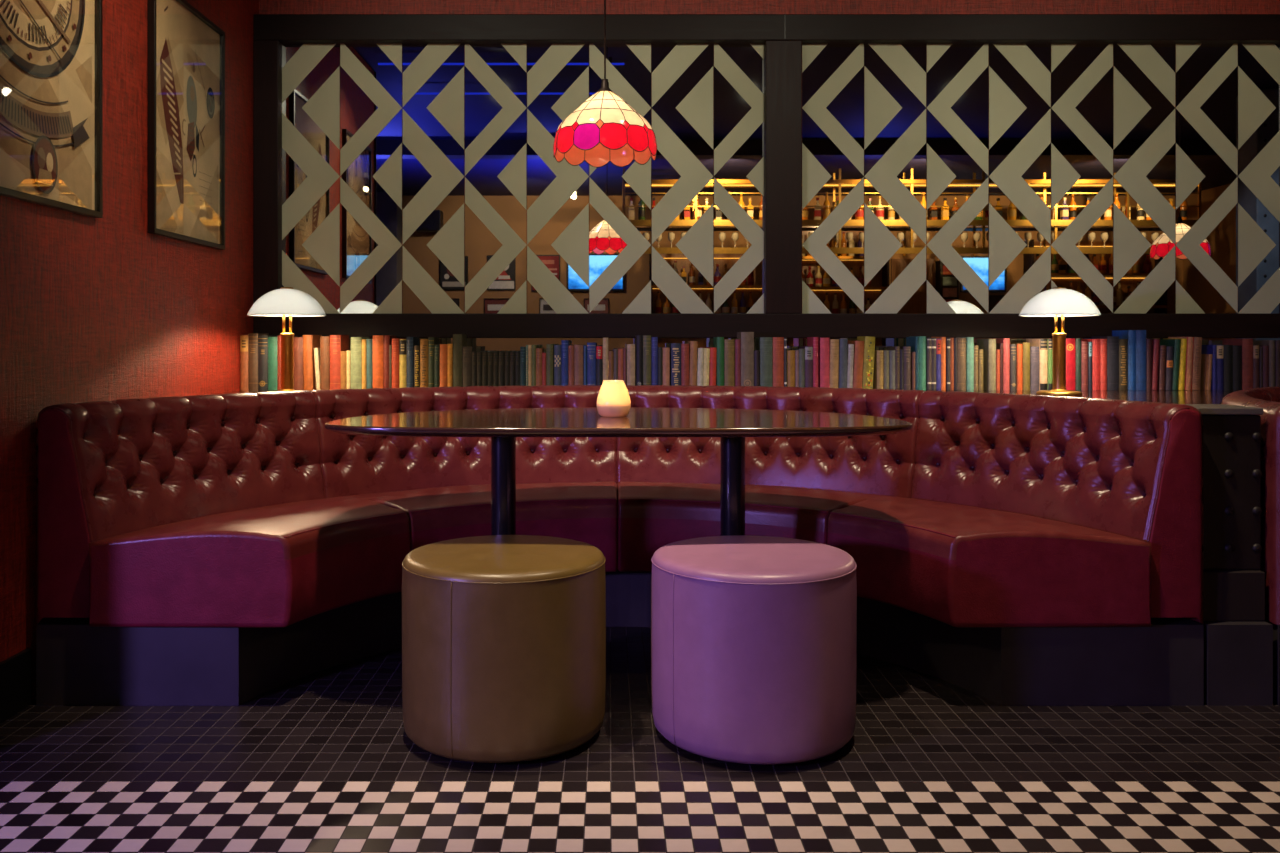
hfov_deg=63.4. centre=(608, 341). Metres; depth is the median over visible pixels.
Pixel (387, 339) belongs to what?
book
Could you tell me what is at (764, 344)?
book
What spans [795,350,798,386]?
book
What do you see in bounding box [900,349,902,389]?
book
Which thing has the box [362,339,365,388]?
book
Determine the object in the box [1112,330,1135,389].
book
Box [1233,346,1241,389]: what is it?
book
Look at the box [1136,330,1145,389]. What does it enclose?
book
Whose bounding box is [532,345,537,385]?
book
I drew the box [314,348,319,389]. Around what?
book
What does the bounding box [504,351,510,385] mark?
book
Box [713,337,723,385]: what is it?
book
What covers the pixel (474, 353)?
book
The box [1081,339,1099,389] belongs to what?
book
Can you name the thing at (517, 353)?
book
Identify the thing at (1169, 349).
book
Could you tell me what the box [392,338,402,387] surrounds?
book
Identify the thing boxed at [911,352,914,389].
book
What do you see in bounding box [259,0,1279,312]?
wall
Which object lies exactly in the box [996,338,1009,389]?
book
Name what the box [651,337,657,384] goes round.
book
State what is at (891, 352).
book
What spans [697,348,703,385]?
book
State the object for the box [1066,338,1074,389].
book
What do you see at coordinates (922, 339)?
book
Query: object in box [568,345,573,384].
book
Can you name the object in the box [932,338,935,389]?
book
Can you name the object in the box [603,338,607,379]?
book
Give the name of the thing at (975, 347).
book
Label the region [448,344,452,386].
book
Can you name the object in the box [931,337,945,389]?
book
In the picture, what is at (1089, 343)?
book
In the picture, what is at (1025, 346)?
book
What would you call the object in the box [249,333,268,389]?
book
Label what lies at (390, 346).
book
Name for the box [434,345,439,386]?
book
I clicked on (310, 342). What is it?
book
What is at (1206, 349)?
book
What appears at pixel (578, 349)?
book
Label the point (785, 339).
book
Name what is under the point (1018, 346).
book
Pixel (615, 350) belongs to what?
book
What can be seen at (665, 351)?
book
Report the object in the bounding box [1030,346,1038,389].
book
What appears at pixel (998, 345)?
book
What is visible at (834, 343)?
book
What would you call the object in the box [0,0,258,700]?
wall
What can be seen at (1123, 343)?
book
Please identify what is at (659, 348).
book
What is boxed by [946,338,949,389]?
book
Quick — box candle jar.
[596,380,630,416]
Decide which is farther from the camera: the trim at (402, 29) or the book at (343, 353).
the trim at (402, 29)
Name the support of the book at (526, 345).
on the ledge
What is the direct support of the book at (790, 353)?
on the ledge
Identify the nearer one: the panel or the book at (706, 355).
the panel
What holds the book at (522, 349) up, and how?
on the ledge
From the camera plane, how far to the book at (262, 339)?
4.50 m
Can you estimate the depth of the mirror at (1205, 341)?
4.74 m
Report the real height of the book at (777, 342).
0.230 m
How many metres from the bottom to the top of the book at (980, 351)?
0.177 m
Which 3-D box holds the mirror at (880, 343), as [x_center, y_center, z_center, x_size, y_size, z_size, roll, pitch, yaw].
[1.288,0.009,4.746,0.137,0.050,0.008,0,0,0]
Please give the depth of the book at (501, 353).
4.50 m
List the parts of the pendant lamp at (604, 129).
octagon pane, octagon pane, octagon pane, cream pane, octagon pane, cream pane, octagon pane, cream pane, cream pane, octagon pane, cream pane, diamond pane, cord, cream pane, cream pane, cream pane, octagon pane, cream pane, octagon pane, cream pane, cream pane, octagon pane, octagon pane, cream pane, octagon pane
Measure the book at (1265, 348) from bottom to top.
0.194 m
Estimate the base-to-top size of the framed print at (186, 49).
0.897 m
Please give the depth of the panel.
2.89 m
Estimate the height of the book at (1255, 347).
0.197 m
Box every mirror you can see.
[282,44,763,312]
[658,338,712,347]
[787,338,806,349]
[802,44,1279,312]
[875,338,905,349]
[1202,338,1279,344]
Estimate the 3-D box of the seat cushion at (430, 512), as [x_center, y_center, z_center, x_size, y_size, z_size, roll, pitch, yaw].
[-0.406,0.645,3.638,1.091,0.265,0.606,0,0,-22]
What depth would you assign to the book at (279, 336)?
4.50 m
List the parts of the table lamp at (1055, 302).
rod, post, lamp shade, rod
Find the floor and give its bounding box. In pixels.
[0,627,1279,852]
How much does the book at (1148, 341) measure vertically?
0.224 m
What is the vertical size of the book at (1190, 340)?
0.232 m
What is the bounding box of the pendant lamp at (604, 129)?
[553,0,656,167]
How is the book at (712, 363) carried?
on the ledge
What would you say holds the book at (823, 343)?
on the ledge
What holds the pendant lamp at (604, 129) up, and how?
hanging from the ceiling
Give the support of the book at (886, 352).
on the ledge
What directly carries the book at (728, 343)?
on the ledge
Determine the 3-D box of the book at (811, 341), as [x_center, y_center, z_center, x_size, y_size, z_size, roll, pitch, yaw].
[0.898,0.094,4.571,0.022,0.231,0.150,0,0,0]
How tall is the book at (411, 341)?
0.232 m
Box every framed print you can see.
[0,0,102,217]
[147,0,224,249]
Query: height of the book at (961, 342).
0.228 m
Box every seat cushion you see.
[89,496,409,626]
[341,481,617,571]
[617,481,893,571]
[827,496,1150,626]
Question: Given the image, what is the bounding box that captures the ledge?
[207,390,1239,403]
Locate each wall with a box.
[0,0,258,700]
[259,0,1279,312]
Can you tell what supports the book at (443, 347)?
on the ledge
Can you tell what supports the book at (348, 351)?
on the ledge
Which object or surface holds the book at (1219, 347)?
on the ledge
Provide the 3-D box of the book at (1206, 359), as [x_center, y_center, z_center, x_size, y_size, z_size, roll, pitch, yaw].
[2.610,0.131,4.569,0.024,0.157,0.144,0,0,0]
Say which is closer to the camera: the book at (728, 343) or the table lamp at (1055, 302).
the table lamp at (1055, 302)
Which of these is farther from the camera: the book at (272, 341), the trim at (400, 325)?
the trim at (400, 325)
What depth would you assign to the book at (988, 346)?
4.50 m
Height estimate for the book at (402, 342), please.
0.221 m
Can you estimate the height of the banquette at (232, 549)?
0.828 m
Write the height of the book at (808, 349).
0.190 m
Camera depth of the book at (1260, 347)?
4.50 m
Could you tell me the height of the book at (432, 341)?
0.230 m
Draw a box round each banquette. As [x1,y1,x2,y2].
[36,385,1203,705]
[1221,386,1279,705]
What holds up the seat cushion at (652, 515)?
on the banquette at (232, 549)
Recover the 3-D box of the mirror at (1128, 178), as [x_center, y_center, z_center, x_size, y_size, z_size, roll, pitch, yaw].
[2.007,-0.747,4.739,2.247,1.244,0.006,0,0,0]
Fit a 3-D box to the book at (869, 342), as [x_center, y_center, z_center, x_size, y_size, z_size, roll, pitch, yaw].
[1.129,0.092,4.571,0.056,0.234,0.151,0,0,0]
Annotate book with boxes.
[240,335,248,389]
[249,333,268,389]
[258,335,277,389]
[268,337,277,389]
[278,335,280,389]
[294,337,303,389]
[303,335,320,389]
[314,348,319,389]
[320,336,329,389]
[330,335,348,389]
[341,351,346,388]
[347,350,350,388]
[351,337,368,388]
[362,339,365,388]
[366,339,372,388]
[373,335,382,387]
[383,335,395,387]
[389,345,391,387]
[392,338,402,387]
[399,339,406,387]
[407,337,418,386]
[414,345,419,386]
[420,339,427,386]
[428,337,439,387]
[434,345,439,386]
[440,344,447,386]
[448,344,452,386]
[453,334,466,386]
[463,347,475,386]
[472,351,477,385]
[477,351,482,385]
[482,351,487,385]
[488,351,493,385]
[493,351,498,385]
[499,351,504,385]
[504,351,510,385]
[510,351,515,385]
[515,351,519,385]
[520,347,525,385]
[526,345,527,385]
[528,345,531,385]
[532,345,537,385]
[536,348,543,385]
[542,352,545,384]
[546,344,554,384]
[554,345,560,385]
[561,340,568,385]
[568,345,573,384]
[574,345,583,384]
[584,345,586,384]
[587,343,595,385]
[596,345,602,385]
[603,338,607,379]
[608,351,613,379]
[614,349,617,379]
[618,348,622,379]
[623,348,625,384]
[626,344,634,385]
[635,335,641,385]
[642,335,650,384]
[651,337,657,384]
[658,347,661,384]
[662,347,669,385]
[669,343,680,385]
[681,344,688,384]
[688,341,696,385]
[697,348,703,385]
[703,348,709,385]
[707,347,716,385]
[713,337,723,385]
[724,339,733,385]
[734,339,740,385]
[737,332,753,385]
[754,350,759,385]
[755,337,771,386]
[772,337,783,386]
[784,338,786,386]
[787,350,794,386]
[793,349,804,386]
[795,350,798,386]
[799,346,812,386]
[807,337,817,386]
[818,338,829,387]
[830,339,838,387]
[838,339,847,387]
[847,344,853,387]
[848,341,863,387]
[857,336,874,388]
[873,350,883,388]
[884,350,888,388]
[887,346,899,389]
[889,350,894,388]
[900,346,910,389]
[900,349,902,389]
[906,337,918,389]
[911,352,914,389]
[912,336,925,389]
[926,338,931,389]
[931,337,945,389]
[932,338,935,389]
[936,339,940,389]
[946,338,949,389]
[950,338,953,389]
[954,338,956,389]
[956,337,973,389]
[957,338,965,389]
[974,346,977,389]
[977,339,995,389]
[978,349,982,389]
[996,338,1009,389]
[996,343,1002,389]
[996,349,999,389]
[1010,344,1015,389]
[1011,343,1029,389]
[1016,344,1021,389]
[1026,339,1046,389]
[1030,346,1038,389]
[1047,339,1052,389]
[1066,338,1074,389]
[1075,338,1080,389]
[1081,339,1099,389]
[1081,341,1087,389]
[1088,342,1091,389]
[1091,336,1118,389]
[1100,339,1106,389]
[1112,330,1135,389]
[1119,339,1127,389]
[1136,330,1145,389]
[1146,339,1151,389]
[1152,339,1159,389]
[1158,345,1165,389]
[1159,339,1180,389]
[1165,346,1172,389]
[1168,337,1193,389]
[1174,338,1186,389]
[1192,337,1201,389]
[1200,354,1211,389]
[1201,345,1216,389]
[1217,345,1222,389]
[1222,339,1252,389]
[1223,345,1232,389]
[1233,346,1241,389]
[1253,340,1274,386]
[1253,345,1258,387]
[1259,346,1262,387]
[1263,346,1268,386]
[1275,340,1279,386]
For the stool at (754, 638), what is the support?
on the floor
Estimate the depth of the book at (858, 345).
4.50 m
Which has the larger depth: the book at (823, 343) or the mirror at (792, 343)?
the mirror at (792, 343)
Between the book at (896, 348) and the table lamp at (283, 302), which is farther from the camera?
the book at (896, 348)
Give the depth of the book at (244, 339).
4.50 m
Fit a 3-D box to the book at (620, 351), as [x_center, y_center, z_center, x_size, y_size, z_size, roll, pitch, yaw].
[0.050,0.119,4.569,0.023,0.181,0.149,0,0,0]
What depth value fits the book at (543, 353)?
4.50 m
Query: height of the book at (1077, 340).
0.225 m
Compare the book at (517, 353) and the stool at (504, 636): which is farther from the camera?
the book at (517, 353)
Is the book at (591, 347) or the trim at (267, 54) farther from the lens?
the trim at (267, 54)
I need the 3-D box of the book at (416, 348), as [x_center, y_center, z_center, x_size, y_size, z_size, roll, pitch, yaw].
[-0.835,0.113,4.569,0.024,0.194,0.148,0,0,0]
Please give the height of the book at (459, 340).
0.243 m
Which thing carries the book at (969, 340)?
on the ledge
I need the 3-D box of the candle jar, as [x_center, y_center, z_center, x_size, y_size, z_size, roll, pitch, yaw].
[0.014,0.171,3.130,0.104,0.109,0.104,0,0,0]
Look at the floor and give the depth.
2.36 m
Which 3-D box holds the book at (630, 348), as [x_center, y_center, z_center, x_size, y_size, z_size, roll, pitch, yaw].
[0.095,0.110,4.569,0.036,0.200,0.152,0,0,0]
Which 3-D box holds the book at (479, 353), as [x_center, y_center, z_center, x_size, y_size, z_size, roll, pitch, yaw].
[-0.563,0.126,4.570,0.021,0.168,0.153,0,0,0]
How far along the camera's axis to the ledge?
4.14 m
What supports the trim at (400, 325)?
attached to the wall at (265, 6)
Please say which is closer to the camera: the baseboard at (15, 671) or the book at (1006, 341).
the baseboard at (15, 671)
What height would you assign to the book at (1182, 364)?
0.225 m
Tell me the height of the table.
0.775 m
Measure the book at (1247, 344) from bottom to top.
0.224 m
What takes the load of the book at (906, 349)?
on the ledge
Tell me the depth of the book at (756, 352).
4.50 m
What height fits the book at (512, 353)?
0.168 m
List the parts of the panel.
cap rail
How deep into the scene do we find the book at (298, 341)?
4.50 m
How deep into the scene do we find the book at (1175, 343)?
4.50 m
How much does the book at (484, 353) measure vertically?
0.168 m
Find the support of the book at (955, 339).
on the ledge
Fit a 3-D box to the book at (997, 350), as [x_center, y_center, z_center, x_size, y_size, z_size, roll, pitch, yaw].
[1.690,0.121,4.569,0.015,0.177,0.153,0,0,0]
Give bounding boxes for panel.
[1183,404,1272,705]
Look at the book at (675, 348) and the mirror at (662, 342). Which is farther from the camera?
the mirror at (662, 342)
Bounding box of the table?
[325,408,912,535]
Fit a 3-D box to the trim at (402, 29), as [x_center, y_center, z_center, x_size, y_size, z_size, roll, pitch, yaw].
[1.896,-1.423,4.720,7.008,0.118,0.080,0,0,0]
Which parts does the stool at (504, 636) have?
seat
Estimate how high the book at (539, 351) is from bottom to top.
0.182 m
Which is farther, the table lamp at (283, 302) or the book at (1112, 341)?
the book at (1112, 341)
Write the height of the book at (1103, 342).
0.223 m
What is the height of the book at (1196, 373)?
0.231 m
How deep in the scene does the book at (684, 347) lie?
4.50 m
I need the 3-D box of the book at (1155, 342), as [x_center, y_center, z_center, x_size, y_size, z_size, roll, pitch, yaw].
[2.375,0.099,4.568,0.032,0.222,0.150,0,0,0]
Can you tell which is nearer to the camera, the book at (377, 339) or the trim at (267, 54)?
the book at (377, 339)
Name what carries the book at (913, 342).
on the ledge
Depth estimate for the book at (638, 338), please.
4.50 m
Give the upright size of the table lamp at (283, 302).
0.429 m
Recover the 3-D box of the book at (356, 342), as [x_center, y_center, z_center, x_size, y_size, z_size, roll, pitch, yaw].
[-1.099,0.094,4.569,0.047,0.231,0.152,0,0,0]
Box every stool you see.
[402,535,605,762]
[651,535,856,764]
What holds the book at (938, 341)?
on the ledge
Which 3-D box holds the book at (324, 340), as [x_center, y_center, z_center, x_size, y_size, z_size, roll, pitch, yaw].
[-1.234,0.092,4.570,0.039,0.234,0.151,0,0,0]
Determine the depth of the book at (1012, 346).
4.50 m
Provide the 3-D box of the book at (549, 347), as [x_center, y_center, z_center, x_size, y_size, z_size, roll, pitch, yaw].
[-0.258,0.110,4.570,0.030,0.200,0.154,0,0,0]
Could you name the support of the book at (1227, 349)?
on the ledge
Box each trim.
[253,14,1279,44]
[253,40,281,303]
[253,313,1279,337]
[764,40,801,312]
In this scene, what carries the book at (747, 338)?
on the ledge
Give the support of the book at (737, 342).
on the ledge
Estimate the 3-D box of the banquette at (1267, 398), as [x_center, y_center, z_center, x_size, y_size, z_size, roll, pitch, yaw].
[2.545,0.586,3.463,0.837,0.828,1.849,0,0,40]
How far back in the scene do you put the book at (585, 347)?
4.49 m
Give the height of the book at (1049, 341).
0.224 m
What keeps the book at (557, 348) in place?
on the ledge
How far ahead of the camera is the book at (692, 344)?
4.50 m
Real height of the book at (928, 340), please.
0.228 m
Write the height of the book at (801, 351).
0.180 m
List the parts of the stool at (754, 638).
seat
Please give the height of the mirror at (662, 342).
0.041 m
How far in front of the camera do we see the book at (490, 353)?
4.50 m
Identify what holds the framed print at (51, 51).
attached to the wall at (107, 308)
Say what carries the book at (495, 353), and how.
on the ledge
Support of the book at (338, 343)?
on the ledge
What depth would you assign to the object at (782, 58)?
4.68 m
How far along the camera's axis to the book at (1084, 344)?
4.50 m
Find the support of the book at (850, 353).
on the ledge
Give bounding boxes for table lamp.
[247,287,325,391]
[1019,287,1100,395]
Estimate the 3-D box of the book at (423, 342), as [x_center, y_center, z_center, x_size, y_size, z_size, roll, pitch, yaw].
[-0.803,0.098,4.573,0.035,0.223,0.155,0,0,0]
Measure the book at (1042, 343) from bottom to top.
0.224 m
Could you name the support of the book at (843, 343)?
on the ledge
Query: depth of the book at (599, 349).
4.50 m
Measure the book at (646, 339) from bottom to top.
0.238 m
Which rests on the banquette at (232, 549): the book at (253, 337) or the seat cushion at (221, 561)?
the seat cushion at (221, 561)
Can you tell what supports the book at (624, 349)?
on the ledge
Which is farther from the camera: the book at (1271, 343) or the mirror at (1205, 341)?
the mirror at (1205, 341)
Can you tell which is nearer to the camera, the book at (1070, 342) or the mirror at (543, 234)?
the book at (1070, 342)
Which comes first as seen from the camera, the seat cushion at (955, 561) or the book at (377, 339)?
the seat cushion at (955, 561)
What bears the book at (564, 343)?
on the ledge
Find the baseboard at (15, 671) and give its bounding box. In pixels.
[0,648,30,722]
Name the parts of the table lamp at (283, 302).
rod, lamp shade, post, rod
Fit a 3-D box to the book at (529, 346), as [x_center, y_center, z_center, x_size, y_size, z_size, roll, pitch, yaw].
[-0.344,0.111,4.572,0.014,0.197,0.152,0,0,0]
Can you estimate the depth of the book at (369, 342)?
4.50 m
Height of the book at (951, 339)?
0.228 m
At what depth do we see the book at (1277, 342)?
4.50 m
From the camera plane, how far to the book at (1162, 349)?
4.50 m
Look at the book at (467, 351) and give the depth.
4.50 m

